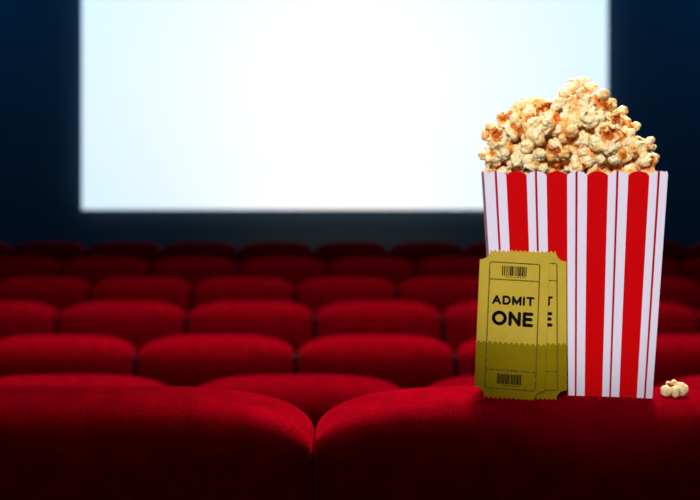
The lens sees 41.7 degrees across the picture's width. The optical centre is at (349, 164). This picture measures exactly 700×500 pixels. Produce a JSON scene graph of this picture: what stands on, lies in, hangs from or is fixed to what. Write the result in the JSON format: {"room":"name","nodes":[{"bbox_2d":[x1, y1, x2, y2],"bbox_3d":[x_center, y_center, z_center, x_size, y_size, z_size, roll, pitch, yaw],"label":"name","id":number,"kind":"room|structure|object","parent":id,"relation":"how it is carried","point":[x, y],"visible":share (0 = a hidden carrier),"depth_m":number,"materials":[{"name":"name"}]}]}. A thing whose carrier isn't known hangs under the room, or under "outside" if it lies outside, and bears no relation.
{"room":"movie theater","nodes":[
{"label":"movie theater","id":0,"kind":"room"},
{"bbox_2d":[0,0,699,251],"bbox_3d":[0.000,-0.650,10.250,12.800,5.600,0.200,0,0,0],"label":"wall","id":1,"kind":"structure","parent":0,"point":[653,46],"depth_m":10.15,"materials":[{"name":"paint"}]},
{"bbox_2d":[82,0,606,209],"bbox_3d":[-0.057,-1.123,10.070,5.712,3.213,0.140,0,0,0],"label":"screen","id":2,"kind":"object","parent":1,"relation":"attached to","point":[187,104],"visible":0.78,"depth_m":10.00,"materials":[{"name":"white"}]},
{"bbox_3d":[0.000,1.705,2.975,12.400,0.889,14.350,0,0,0],"label":"floor","id":3,"kind":"structure","parent":0,"visible":0},
{"bbox_2d":[0,243,11,257],"bbox_3d":[-2.732,1.064,6.977,0.549,1.000,0.682,0,0,0],"label":"chair","id":4,"kind":"object","parent":3,"relation":"on","point":[5,250],"visible":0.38,"depth_m":6.66,"materials":[{"name":"red fabric"}]},
{"bbox_2d":[0,301,58,338],"bbox_3d":[-1.517,1.091,4.226,0.549,1.000,0.682,0,0,0],"label":"chair","id":5,"kind":"object","parent":3,"relation":"on","point":[17,318],"visible":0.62,"depth_m":3.90,"materials":[{"name":"red fabric"}]},
{"bbox_2d":[0,257,60,280],"bbox_3d":[-2.056,1.077,5.973,0.549,1.000,0.682,0,0,0],"label":"chair","id":6,"kind":"object","parent":3,"relation":"on","point":[10,267],"visible":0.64,"depth_m":5.64,"materials":[{"name":"red fabric"}]},
{"bbox_2d":[0,277,90,314],"bbox_3d":[-1.661,1.109,5.232,0.549,1.000,0.682,0,0,0],"label":"chair","id":7,"kind":"object","parent":3,"relation":"on","point":[61,293],"visible":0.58,"depth_m":4.90,"materials":[{"name":"red fabric"}]},
{"bbox_2d":[11,242,86,266],"bbox_3d":[-2.182,1.064,6.977,0.549,1.000,0.682,0,0,0],"label":"chair","id":8,"kind":"object","parent":3,"relation":"on","point":[61,252],"visible":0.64,"depth_m":6.64,"materials":[{"name":"red fabric"}]},
{"bbox_2d":[0,335,137,376],"bbox_3d":[-1.001,1.093,3.443,0.549,1.000,0.682,0,0,0],"label":"chair","id":9,"kind":"object","parent":3,"relation":"on","point":[23,354],"visible":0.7,"depth_m":3.11,"materials":[{"name":"red fabric"}]},
{"bbox_2d":[0,375,165,385],"bbox_3d":[-0.663,1.002,2.428,0.549,1.000,0.682,0,0,0],"label":"chair","id":10,"kind":"object","parent":3,"relation":"on","point":[19,380],"visible":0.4,"depth_m":2.15,"materials":[{"name":"red fabric"}]},
{"bbox_2d":[61,257,149,288],"bbox_3d":[-1.506,1.077,5.973,0.549,1.000,0.682,0,0,0],"label":"chair","id":11,"kind":"object","parent":3,"relation":"on","point":[92,271],"visible":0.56,"depth_m":5.64,"materials":[{"name":"red fabric"}]},
{"bbox_2d":[59,301,187,355],"bbox_3d":[-0.967,1.091,4.226,0.549,1.000,0.682,0,0,0],"label":"chair","id":12,"kind":"object","parent":3,"relation":"on","point":[138,323],"visible":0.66,"depth_m":3.89,"materials":[{"name":"red fabric"}]},
{"bbox_2d":[87,242,162,268],"bbox_3d":[-1.632,1.064,6.977,0.549,1.000,0.682,0,0,0],"label":"chair","id":13,"kind":"object","parent":3,"relation":"on","point":[150,253],"visible":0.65,"depth_m":6.64,"materials":[{"name":"red fabric"}]},
{"bbox_2d":[91,277,193,317],"bbox_3d":[-1.111,1.109,5.232,0.549,1.000,0.682,0,0,0],"label":"chair","id":14,"kind":"object","parent":3,"relation":"on","point":[178,292],"visible":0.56,"depth_m":4.90,"materials":[{"name":"red fabric"}]},
{"bbox_2d":[0,386,313,499],"bbox_3d":[-0.316,0.761,1.317,0.549,1.000,0.664,0,0,0],"label":"chair","id":15,"kind":"object","parent":3,"relation":"on","point":[57,442],"visible":0.98,"depth_m":0.99,"materials":[{"name":"red fabric"}]},
{"bbox_2d":[150,257,239,289],"bbox_3d":[-0.956,1.077,5.973,0.549,1.000,0.682,0,0,0],"label":"chair","id":16,"kind":"object","parent":3,"relation":"on","point":[193,270],"visible":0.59,"depth_m":5.64,"materials":[{"name":"red fabric"}]},
{"bbox_2d":[163,242,238,268],"bbox_3d":[-1.082,1.064,6.977,0.549,1.000,0.682,0,0,0],"label":"chair","id":17,"kind":"object","parent":3,"relation":"on","point":[184,249],"visible":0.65,"depth_m":6.65,"materials":[{"name":"red fabric"}]},
{"bbox_2d":[137,335,299,386],"bbox_3d":[-0.451,1.093,3.443,0.549,1.000,0.682,0,0,0],"label":"chair","id":18,"kind":"object","parent":3,"relation":"on","point":[180,360],"visible":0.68,"depth_m":3.11,"materials":[{"name":"red fabric"}]},
{"bbox_2d":[194,277,296,308],"bbox_3d":[-0.561,1.109,5.232,0.549,1.000,0.682,0,0,0],"label":"chair","id":19,"kind":"object","parent":3,"relation":"on","point":[221,289],"visible":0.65,"depth_m":4.90,"materials":[{"name":"red fabric"}]},
{"bbox_2d":[188,301,316,355],"bbox_3d":[-0.417,1.091,4.226,0.549,1.000,0.682,0,0,0],"label":"chair","id":20,"kind":"object","parent":3,"relation":"on","point":[293,324],"visible":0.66,"depth_m":3.89,"materials":[{"name":"red fabric"}]},
{"bbox_2d":[239,242,314,267],"bbox_3d":[-0.532,1.064,6.977,0.549,1.000,0.682,0,0,0],"label":"chair","id":21,"kind":"object","parent":3,"relation":"on","point":[256,250],"visible":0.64,"depth_m":6.64,"materials":[{"name":"red fabric"}]},
{"bbox_2d":[240,257,328,290],"bbox_3d":[-0.406,1.077,5.973,0.549,1.000,0.682,0,0,0],"label":"chair","id":22,"kind":"object","parent":3,"relation":"on","point":[293,270],"visible":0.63,"depth_m":5.64,"materials":[{"name":"red fabric"}]},
{"bbox_2d":[199,375,399,436],"bbox_3d":[-0.113,1.002,2.428,0.549,1.000,0.682,0,0,0],"label":"chair","id":23,"kind":"object","parent":3,"relation":"on","point":[315,395],"visible":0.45,"depth_m":2.12,"materials":[{"name":"red fabric"}]},
{"bbox_2d":[297,277,398,317],"bbox_3d":[-0.011,1.109,5.232,0.549,1.000,0.682,0,0,0],"label":"chair","id":24,"kind":"object","parent":3,"relation":"on","point":[314,294],"visible":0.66,"depth_m":4.90,"materials":[{"name":"red fabric"}]},
{"bbox_2d":[315,242,389,267],"bbox_3d":[0.018,1.064,6.977,0.549,1.000,0.682,0,0,0],"label":"chair","id":25,"kind":"object","parent":3,"relation":"on","point":[327,253],"visible":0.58,"depth_m":6.64,"materials":[{"name":"red fabric"}]},
{"bbox_2d":[329,257,417,290],"bbox_3d":[0.144,1.077,5.973,0.549,1.000,0.682,0,0,0],"label":"chair","id":26,"kind":"object","parent":3,"relation":"on","point":[396,271],"visible":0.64,"depth_m":5.64,"materials":[{"name":"red fabric"}]},
{"bbox_2d":[299,335,458,388],"bbox_3d":[0.099,1.093,3.443,0.549,1.000,0.682,0,0,0],"label":"chair","id":27,"kind":"object","parent":3,"relation":"on","point":[402,361],"visible":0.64,"depth_m":3.11,"materials":[{"name":"red fabric"}]},
{"bbox_2d":[317,301,444,343],"bbox_3d":[0.133,1.091,4.226,0.549,1.000,0.682,0,0,0],"label":"chair","id":28,"kind":"object","parent":3,"relation":"on","point":[351,317],"visible":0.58,"depth_m":3.89,"materials":[{"name":"red fabric"}]},
{"bbox_2d":[390,242,465,267],"bbox_3d":[0.568,1.064,6.977,0.549,1.000,0.682,0,0,0],"label":"chair","id":29,"kind":"object","parent":3,"relation":"on","point":[415,253],"visible":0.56,"depth_m":6.64,"materials":[{"name":"red fabric"}]},
{"bbox_2d":[399,277,478,316],"bbox_3d":[0.539,1.109,5.232,0.549,1.000,0.682,0,0,0],"label":"chair","id":30,"kind":"object","parent":3,"relation":"on","point":[440,293],"visible":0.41,"depth_m":4.89,"materials":[{"name":"red fabric"}]},
{"bbox_2d":[417,257,483,277],"bbox_3d":[0.694,1.077,5.973,0.549,1.000,0.682,0,0,0],"label":"chair","id":31,"kind":"object","parent":3,"relation":"on","point":[449,266],"visible":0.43,"depth_m":5.64,"materials":[{"name":"red fabric"}]},
{"bbox_2d":[429,375,474,386],"bbox_3d":[0.437,1.002,2.428,0.549,1.000,0.682,0,0,0],"label":"chair","id":32,"kind":"object","parent":3,"relation":"on","point":[466,380],"visible":0.07,"depth_m":2.17,"materials":[{"name":"red fabric"}]},
{"bbox_2d":[444,301,477,356],"bbox_3d":[0.683,1.091,4.226,0.549,1.000,0.682,0,0,0],"label":"chair","id":33,"kind":"object","parent":3,"relation":"on","point":[460,319],"visible":0.14,"depth_m":3.90,"materials":[{"name":"red fabric"}]},
{"bbox_2d":[458,338,475,376],"bbox_3d":[0.649,1.093,3.443,0.549,1.000,0.682,0,0,0],"label":"chair","id":34,"kind":"object","parent":3,"relation":"on","point":[466,351],"visible":0.06,"depth_m":3.12,"materials":[{"name":"red fabric"}]},
{"bbox_2d":[465,242,486,257],"bbox_3d":[1.118,1.064,6.977,0.549,1.000,0.682,0,0,0],"label":"chair","id":35,"kind":"object","parent":3,"relation":"on","point":[477,250],"visible":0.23,"depth_m":6.65,"materials":[{"name":"red fabric"}]},
{"bbox_2d":[314,386,699,499],"bbox_3d":[0.234,0.761,1.317,0.549,1.000,0.664,0,0,0],"label":"chair","id":36,"kind":"object","parent":3,"relation":"on","point":[451,442],"visible":0.81,"depth_m":0.99,"materials":[{"name":"red fabric"}]},
{"bbox_2d":[474,250,548,399],"bbox_3d":[0.182,0.180,1.036,0.084,0.168,0.015,0,0,6],"label":"ticket","id":37,"kind":"object","parent":36,"relation":"on","point":[511,339],"visible":1,"depth_m":1.03,"materials":[{"name":"gold paper"}]},
{"bbox_2d":[507,250,566,399],"bbox_3d":[0.204,0.180,1.035,0.078,0.166,0.014,0,0,6],"label":"ticket","id":38,"kind":"object","parent":36,"relation":"on","point":[556,346],"visible":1,"depth_m":1.03,"materials":[{"name":"gold paper"}]},
{"bbox_2d":[481,171,667,397],"bbox_3d":[0.258,0.135,1.083,0.203,0.257,0.096,0,0,6],"label":"popcorn box","id":39,"kind":"object","parent":36,"relation":"on","point":[608,230],"visible":0.68,"depth_m":1.03,"materials":[{"name":"red cardboard"}]},
{"bbox_2d":[481,121,494,140],"bbox_3d":[0.171,-0.037,1.097,0.028,0.031,0.024,0,0,-17],"label":"popcorn","id":40,"kind":"object","parent":39,"relation":"in","point":[486,134],"visible":0.41,"depth_m":1.09,"materials":[{"name":"beige food"}]},
{"bbox_2d":[489,160,508,173],"bbox_3d":[0.174,0.007,1.082,0.026,0.030,0.036,0,0,0],"label":"popcorn","id":41,"kind":"object","parent":39,"relation":"on","point":[503,168],"visible":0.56,"depth_m":1.07,"materials":[{"name":"beige food"}]},
{"bbox_2d":[484,147,503,166],"bbox_3d":[0.169,-0.009,1.074,0.025,0.023,0.033,0,0,18],"label":"popcorn","id":42,"kind":"object","parent":41,"relation":"on","point":[492,158],"visible":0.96,"depth_m":1.06,"materials":[{"name":"beige food"}]},
{"bbox_2d":[486,125,503,151],"bbox_3d":[0.175,-0.030,1.074,0.026,0.032,0.033,0,0,24],"label":"popcorn","id":43,"kind":"object","parent":42,"relation":"on","point":[495,132],"visible":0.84,"depth_m":1.06,"materials":[{"name":"beige food"}]},
{"label":"popcorn","id":44,"kind":"object","parent":41,"relation":"on","visible":0},
{"bbox_2d":[496,109,522,127],"bbox_3d":[0.190,-0.051,1.091,0.032,0.032,0.030,0,0,0],"label":"popcorn","id":45,"kind":"object","parent":44,"relation":"on","point":[502,117],"visible":0.51,"depth_m":1.08,"materials":[{"name":"beige food"}]},
{"bbox_2d":[507,168,527,174],"bbox_3d":[0.194,0.017,1.067,0.029,0.032,0.027,0,0,20],"label":"popcorn","id":46,"kind":"object","parent":39,"relation":"on","point":[525,170],"visible":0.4,"depth_m":1.06,"materials":[{"name":"food"}]},
{"bbox_2d":[510,140,521,156],"bbox_3d":[0.194,-0.016,1.077,0.033,0.036,0.027,0,0,18],"label":"popcorn","id":47,"kind":"object","parent":46,"relation":"on","point":[517,141],"visible":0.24,"depth_m":1.07,"materials":[{"name":"brown food"}]},
{"label":"popcorn","id":48,"kind":"object","parent":47,"relation":"on","visible":0},
{"bbox_2d":[513,96,534,117],"bbox_3d":[0.206,-0.067,1.086,0.026,0.028,0.021,0,0,41],"label":"popcorn","id":49,"kind":"object","parent":48,"relation":"on","point":[520,105],"visible":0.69,"depth_m":1.08,"materials":[{"name":"beige food"}]},
{"bbox_2d":[506,151,532,171],"bbox_3d":[0.194,-0.003,1.057,0.030,0.025,0.032,0,0,-15],"label":"popcorn","id":50,"kind":"object","parent":46,"relation":"on","point":[517,159],"visible":0.99,"depth_m":1.05,"materials":[{"name":"beige food"}]},
{"bbox_2d":[494,135,522,160],"bbox_3d":[0.183,-0.021,1.062,0.036,0.032,0.024,0,0,-5],"label":"popcorn","id":51,"kind":"object","parent":50,"relation":"on","point":[505,147],"visible":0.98,"depth_m":1.05,"materials":[{"name":"beige food"}]},
{"bbox_2d":[500,113,523,142],"bbox_3d":[0.187,-0.042,1.061,0.025,0.035,0.030,0,0,26],"label":"popcorn","id":52,"kind":"object","parent":51,"relation":"on","point":[513,128],"visible":1,"depth_m":1.05,"materials":[{"name":"beige food"}]},
{"bbox_2d":[520,123,544,152],"bbox_3d":[0.209,-0.031,1.052,0.032,0.035,0.027,0,0,34],"label":"popcorn","id":53,"kind":"object","parent":50,"relation":"on","point":[531,136],"visible":1,"depth_m":1.04,"materials":[{"name":"beige food"}]},
{"bbox_2d":[521,108,540,127],"bbox_3d":[0.210,-0.051,1.059,0.023,0.028,0.031,0,0,1],"label":"popcorn","id":54,"kind":"object","parent":53,"relation":"on","point":[528,116],"visible":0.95,"depth_m":1.05,"materials":[{"name":"beige food"}]},
{"bbox_2d":[523,148,548,172],"bbox_3d":[0.212,-0.004,1.050,0.032,0.030,0.026,0,0,38],"label":"popcorn","id":55,"kind":"object","parent":39,"relation":"in","point":[537,164],"visible":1,"depth_m":1.04,"materials":[{"name":"beige food"}]},
{"bbox_2d":[545,167,554,174],"bbox_3d":[0.231,0.019,1.062,0.033,0.033,0.024,0,0,-18],"label":"popcorn","id":56,"kind":"object","parent":39,"relation":"on","point":[550,169],"visible":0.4,"depth_m":1.05,"materials":[{"name":"beige food"}]},
{"bbox_2d":[545,137,568,160],"bbox_3d":[0.237,-0.018,1.052,0.029,0.028,0.032,0,0,21],"label":"popcorn","id":57,"kind":"object","parent":56,"relation":"on","point":[555,151],"visible":0.98,"depth_m":1.04,"materials":[{"name":"beige food"}]},
{"bbox_2d":[536,115,561,136],"bbox_3d":[0.227,-0.045,1.053,0.032,0.025,0.026,0,0,-34],"label":"popcorn","id":58,"kind":"object","parent":57,"relation":"on","point":[548,125],"visible":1,"depth_m":1.04,"materials":[{"name":"beige food"}]},
{"bbox_2d":[542,110,569,123],"bbox_3d":[0.239,-0.051,1.062,0.034,0.027,0.026,0,0,32],"label":"popcorn","id":59,"kind":"object","parent":57,"relation":"on","point":[564,116],"visible":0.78,"depth_m":1.06,"materials":[{"name":"beige food"}]},
{"bbox_2d":[550,87,576,111],"bbox_3d":[0.247,-0.075,1.065,0.026,0.032,0.029,0,0,42],"label":"popcorn","id":60,"kind":"object","parent":59,"relation":"on","point":[565,96],"visible":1,"depth_m":1.06,"materials":[{"name":"beige food"}]},
{"bbox_2d":[547,159,570,170],"bbox_3d":[0.241,-0.004,1.067,0.028,0.030,0.022,0,0,-3],"label":"popcorn","id":61,"kind":"object","parent":39,"relation":"in","point":[556,165],"visible":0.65,"depth_m":1.06,"materials":[{"name":"brown food"}]},
{"bbox_2d":[539,139,548,164],"bbox_3d":[0.229,-0.015,1.072,0.020,0.032,0.025,0,0,-33],"label":"popcorn","id":62,"kind":"object","parent":61,"relation":"on","point":[544,146],"visible":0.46,"depth_m":1.06,"materials":[{"name":"brown food"}]},
{"bbox_2d":[547,134,562,145],"bbox_3d":[0.239,-0.034,1.076,0.028,0.031,0.031,0,0,-7],"label":"popcorn","id":63,"kind":"object","parent":61,"relation":"on","point":[549,136],"visible":0.19,"depth_m":1.07,"materials":[{"name":"brown food"}]},
{"bbox_2d":[562,154,586,173],"bbox_3d":[0.257,0.002,1.049,0.026,0.034,0.033,0,0,36],"label":"popcorn","id":64,"kind":"object","parent":39,"relation":"in","point":[575,165],"visible":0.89,"depth_m":1.04,"materials":[{"name":"beige food"}]},
{"bbox_2d":[563,140,587,156],"bbox_3d":[0.258,-0.019,1.056,0.031,0.028,0.025,0,0,21],"label":"popcorn","id":65,"kind":"object","parent":64,"relation":"on","point":[572,149],"visible":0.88,"depth_m":1.05,"materials":[{"name":"beige food"}]},
{"bbox_2d":[558,118,588,146],"bbox_3d":[0.255,-0.037,1.044,0.035,0.035,0.035,0,0,-13],"label":"popcorn","id":66,"kind":"object","parent":65,"relation":"on","point":[570,131],"visible":1,"depth_m":1.04,"materials":[{"name":"beige food"}]},
{"bbox_2d":[625,167,638,173],"bbox_3d":[0.327,0.021,1.057,0.038,0.039,0.029,0,0,-15],"label":"popcorn","id":67,"kind":"object","parent":39,"relation":"on","point":[629,171],"visible":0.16,"depth_m":1.04,"materials":[{"name":"beige food"}]},
{"bbox_2d":[612,165,628,174],"bbox_3d":[0.308,0.014,1.053,0.034,0.029,0.031,0,0,25],"label":"popcorn","id":68,"kind":"object","parent":67,"relation":"on","point":[619,168],"visible":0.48,"depth_m":1.05,"materials":[{"name":"beige food"}]},
{"bbox_2d":[605,141,631,165],"bbox_3d":[0.305,-0.013,1.044,0.034,0.028,0.024,0,0,-9],"label":"popcorn","id":69,"kind":"object","parent":68,"relation":"on","point":[622,155],"visible":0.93,"depth_m":1.03,"materials":[{"name":"beige food"}]},
{"bbox_2d":[615,124,635,146],"bbox_3d":[0.310,-0.033,1.050,0.033,0.029,0.021,0,0,-18],"label":"popcorn","id":70,"kind":"object","parent":69,"relation":"on","point":[625,136],"visible":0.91,"depth_m":1.05,"materials":[{"name":"beige food"}]},
{"bbox_2d":[604,109,624,126],"bbox_3d":[0.302,-0.051,1.057,0.025,0.025,0.027,0,0,6],"label":"popcorn","id":71,"kind":"object","parent":70,"relation":"on","point":[614,118],"visible":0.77,"depth_m":1.05,"materials":[{"name":"beige food"}]},
{"bbox_2d":[623,153,659,174],"bbox_3d":[0.333,0.001,1.048,0.032,0.031,0.032,0,0,-42],"label":"popcorn","id":72,"kind":"object","parent":39,"relation":"in","point":[645,163],"visible":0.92,"depth_m":1.04,"materials":[{"name":"beige food"}]},
{"bbox_2d":[628,136,647,158],"bbox_3d":[0.325,-0.020,1.048,0.022,0.026,0.030,0,0,-16],"label":"popcorn","id":73,"kind":"object","parent":72,"relation":"on","point":[637,147],"visible":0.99,"depth_m":1.04,"materials":[{"name":"beige food"}]},
{"label":"popcorn","id":74,"kind":"object","parent":39,"relation":"in","visible":0},
{"bbox_2d":[478,147,490,167],"bbox_3d":[0.168,-0.008,1.106,0.029,0.033,0.027,0,0,-32],"label":"popcorn","id":75,"kind":"object","parent":74,"relation":"on","point":[481,154],"visible":0.3,"depth_m":1.10,"materials":[{"name":"beige food"}]},
{"label":"popcorn","id":76,"kind":"object","parent":39,"relation":"on","visible":0},
{"bbox_2d":[643,138,656,153],"bbox_3d":[0.348,-0.016,1.082,0.024,0.031,0.029,0,0,20],"label":"popcorn","id":77,"kind":"object","parent":76,"relation":"on","point":[649,151],"visible":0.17,"depth_m":1.07,"materials":[{"name":"beige food"}]},
{"label":"popcorn","id":78,"kind":"object","parent":39,"relation":"on","visible":0},
{"bbox_2d":[577,146,606,167],"bbox_3d":[0.275,-0.011,1.048,0.035,0.029,0.022,0,0,12],"label":"popcorn","id":79,"kind":"object","parent":78,"relation":"on","point":[592,156],"visible":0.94,"depth_m":1.04,"materials":[{"name":"beige food"}]},
{"bbox_2d":[588,121,618,154],"bbox_3d":[0.288,-0.031,1.042,0.033,0.040,0.039,0,0,23],"label":"popcorn","id":80,"kind":"object","parent":79,"relation":"on","point":[604,138],"visible":1,"depth_m":1.03,"materials":[{"name":"beige food"}]},
{"bbox_2d":[578,106,605,128],"bbox_3d":[0.273,-0.055,1.042,0.030,0.027,0.026,0,0,-8],"label":"popcorn","id":81,"kind":"object","parent":80,"relation":"on","point":[590,117],"visible":1,"depth_m":1.03,"materials":[{"name":"beige food"}]},
{"bbox_2d":[584,161,606,173],"bbox_3d":[0.278,0.002,1.058,0.032,0.030,0.026,0,0,23],"label":"popcorn","id":82,"kind":"object","parent":78,"relation":"on","point":[596,166],"visible":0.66,"depth_m":1.05,"materials":[{"name":"beige food"}]},
{"bbox_2d":[579,128,593,147],"bbox_3d":[0.276,-0.032,1.057,0.035,0.037,0.023,0,0,-16],"label":"popcorn","id":83,"kind":"object","parent":82,"relation":"on","point":[588,133],"visible":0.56,"depth_m":1.05,"materials":[{"name":"beige food"}]},
{"label":"popcorn","id":84,"kind":"object","parent":83,"relation":"on","visible":0},
{"bbox_2d":[594,89,612,111],"bbox_3d":[0.293,-0.072,1.062,0.024,0.030,0.032,0,0,6],"label":"popcorn","id":85,"kind":"object","parent":84,"relation":"on","point":[603,100],"visible":0.91,"depth_m":1.05,"materials":[{"name":"food"}]},
{"bbox_2d":[602,162,617,174],"bbox_3d":[0.294,0.007,1.060,0.028,0.033,0.034,0,0,23],"label":"popcorn","id":86,"kind":"object","parent":82,"relation":"on","point":[608,171],"visible":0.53,"depth_m":1.05,"materials":[{"name":"beige food"}]},
{"bbox_2d":[605,159,625,168],"bbox_3d":[0.306,-0.007,1.061,0.034,0.025,0.025,0,0,-2],"label":"popcorn","id":87,"kind":"object","parent":86,"relation":"on","point":[609,165],"visible":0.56,"depth_m":1.06,"materials":[{"name":"brown food"}]},
{"label":"popcorn","id":88,"kind":"object","parent":87,"relation":"on","visible":0},
{"bbox_2d":[621,116,640,130],"bbox_3d":[0.318,-0.042,1.069,0.030,0.030,0.031,0,0,-33],"label":"popcorn","id":89,"kind":"object","parent":88,"relation":"on","point":[627,123],"visible":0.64,"depth_m":1.06,"materials":[{"name":"beige food"}]},
{"label":"popcorn","id":90,"kind":"object","parent":39,"relation":"on","visible":0},
{"bbox_2d":[617,105,627,115],"bbox_3d":[0.315,-0.051,1.087,0.035,0.039,0.028,0,0,16],"label":"popcorn","id":91,"kind":"object","parent":90,"relation":"on","point":[623,109],"visible":0.09,"depth_m":1.08,"materials":[{"name":"beige food"}]},
{"label":"popcorn","id":92,"kind":"object","parent":39,"relation":"in","visible":0},
{"bbox_2d":[517,143,543,161],"bbox_3d":[0.209,-0.012,1.069,0.034,0.036,0.026,0,0,14],"label":"popcorn","id":93,"kind":"object","parent":92,"relation":"on","point":[535,146],"visible":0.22,"depth_m":1.06,"materials":[{"name":"brown food"}]},
{"label":"popcorn","id":94,"kind":"object","parent":93,"relation":"on","visible":0},
{"bbox_2d":[524,95,551,117],"bbox_3d":[0.221,-0.065,1.081,0.033,0.036,0.038,0,0,-26],"label":"popcorn","id":95,"kind":"object","parent":94,"relation":"on","point":[539,105],"visible":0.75,"depth_m":1.07,"materials":[{"name":"beige food"}]},
{"label":"popcorn","id":96,"kind":"object","parent":39,"relation":"in","visible":0},
{"label":"popcorn","id":97,"kind":"object","parent":96,"relation":"on","visible":0},
{"label":"popcorn","id":98,"kind":"object","parent":97,"relation":"on","visible":0},
{"label":"popcorn","id":99,"kind":"object","parent":98,"relation":"on","visible":0},
{"bbox_2d":[569,99,591,127],"bbox_3d":[0.264,-0.057,1.058,0.032,0.038,0.033,0,0,-9],"label":"popcorn","id":100,"kind":"object","parent":99,"relation":"on","point":[574,114],"visible":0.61,"depth_m":1.04,"materials":[{"name":"beige food"}]},
{"bbox_2d":[573,87,595,107],"bbox_3d":[0.270,-0.074,1.060,0.027,0.030,0.032,0,0,-11],"label":"popcorn","id":101,"kind":"object","parent":100,"relation":"on","point":[582,98],"visible":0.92,"depth_m":1.05,"materials":[{"name":"beige food"}]},
{"bbox_2d":[563,77,598,95],"bbox_3d":[0.271,-0.088,1.077,0.033,0.032,0.038,0,0,-44],"label":"popcorn","id":102,"kind":"object","parent":101,"relation":"on","point":[574,84],"visible":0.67,"depth_m":1.07,"materials":[{"name":"beige food"}]},
{"label":"popcorn","id":103,"kind":"object","parent":39,"relation":"in","visible":0},
{"bbox_2d":[637,137,654,157],"bbox_3d":[0.339,-0.021,1.071,0.031,0.026,0.026,0,0,-2],"label":"popcorn","id":104,"kind":"object","parent":103,"relation":"on","point":[649,141],"visible":0.23,"depth_m":1.06,"materials":[{"name":"beige food"}]},
{"bbox_2d":[660,380,688,397],"bbox_3d":[0.369,0.254,1.045,0.033,0.019,0.018,0,0,0],"label":"popcorn","id":105,"kind":"object","parent":36,"relation":"on","point":[674,388],"visible":1,"depth_m":1.04,"materials":[{"name":"beige food"}]},
{"bbox_2d":[661,259,684,278],"bbox_3d":[1.794,1.077,5.973,0.549,1.000,0.682,0,0,0],"label":"chair","id":106,"kind":"object","parent":3,"relation":"on","point":[669,268],"visible":0.13,"depth_m":5.64,"materials":[{"name":"red fabric"}]},
{"bbox_2d":[653,335,699,386],"bbox_3d":[1.199,1.093,3.443,0.549,1.000,0.682,0,0,0],"label":"chair","id":107,"kind":"object","parent":3,"relation":"on","point":[676,356],"visible":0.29,"depth_m":3.10,"materials":[{"name":"red fabric"}]},
{"bbox_2d":[662,242,692,265],"bbox_3d":[2.218,1.064,6.977,0.549,1.000,0.682,0,0,0],"label":"chair","id":108,"kind":"object","parent":3,"relation":"on","point":[678,253],"visible":0.17,"depth_m":6.64,"materials":[{"name":"red fabric"}]},
{"bbox_2d":[657,302,699,334],"bbox_3d":[1.233,1.091,4.226,0.549,1.000,0.682,0,0,0],"label":"chair","id":109,"kind":"object","parent":3,"relation":"on","point":[673,319],"visible":0.19,"depth_m":3.89,"materials":[{"name":"red fabric"}]},
{"bbox_2d":[658,376,699,389],"bbox_3d":[0.987,1.002,2.428,0.549,1.000,0.682,0,0,0],"label":"chair","id":110,"kind":"object","parent":3,"relation":"on","point":[693,382],"visible":0.14,"depth_m":2.17,"materials":[{"name":"red fabric"}]},
{"bbox_2d":[659,277,699,313],"bbox_3d":[1.639,1.109,5.232,0.549,1.000,0.682,0,0,0],"label":"chair","id":111,"kind":"object","parent":3,"relation":"on","point":[683,292],"visible":0.19,"depth_m":4.89,"materials":[{"name":"red fabric"}]},
{"bbox_2d":[682,258,699,284],"bbox_3d":[2.344,1.077,5.973,0.549,1.000,0.682,0,0,0],"label":"chair","id":112,"kind":"object","parent":3,"relation":"on","point":[691,267],"visible":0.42,"depth_m":5.65,"materials":[{"name":"red fabric"}]},
{"bbox_2d":[690,243,699,258],"bbox_3d":[2.768,1.064,6.977,0.549,1.000,0.682,0,0,0],"label":"chair","id":113,"kind":"object","parent":3,"relation":"on","point":[695,249],"visible":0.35,"depth_m":6.66,"materials":[{"name":"red fabric"}]},
{"label":"popcorn","id":114,"kind":"object","parent":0,"visible":0},
{"bbox_2d":[591,94,607,110],"bbox_3d":[0.288,-0.069,1.101,0.037,0.031,0.033,0,0,29],"label":"popcorn","id":115,"kind":"object","parent":114,"relation":"on","point":[593,97],"visible":0.04,"depth_m":1.09,"materials":[{"name":"orange food"}]},
{"bbox_2d":[602,88,616,111],"bbox_3d":[0.300,-0.071,1.078,0.024,0.037,0.026,0,0,17],"label":"popcorn","id":116,"kind":"object","parent":115,"relation":"on","point":[613,106],"visible":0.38,"depth_m":1.07,"materials":[{"name":"beige food"}]}
]}

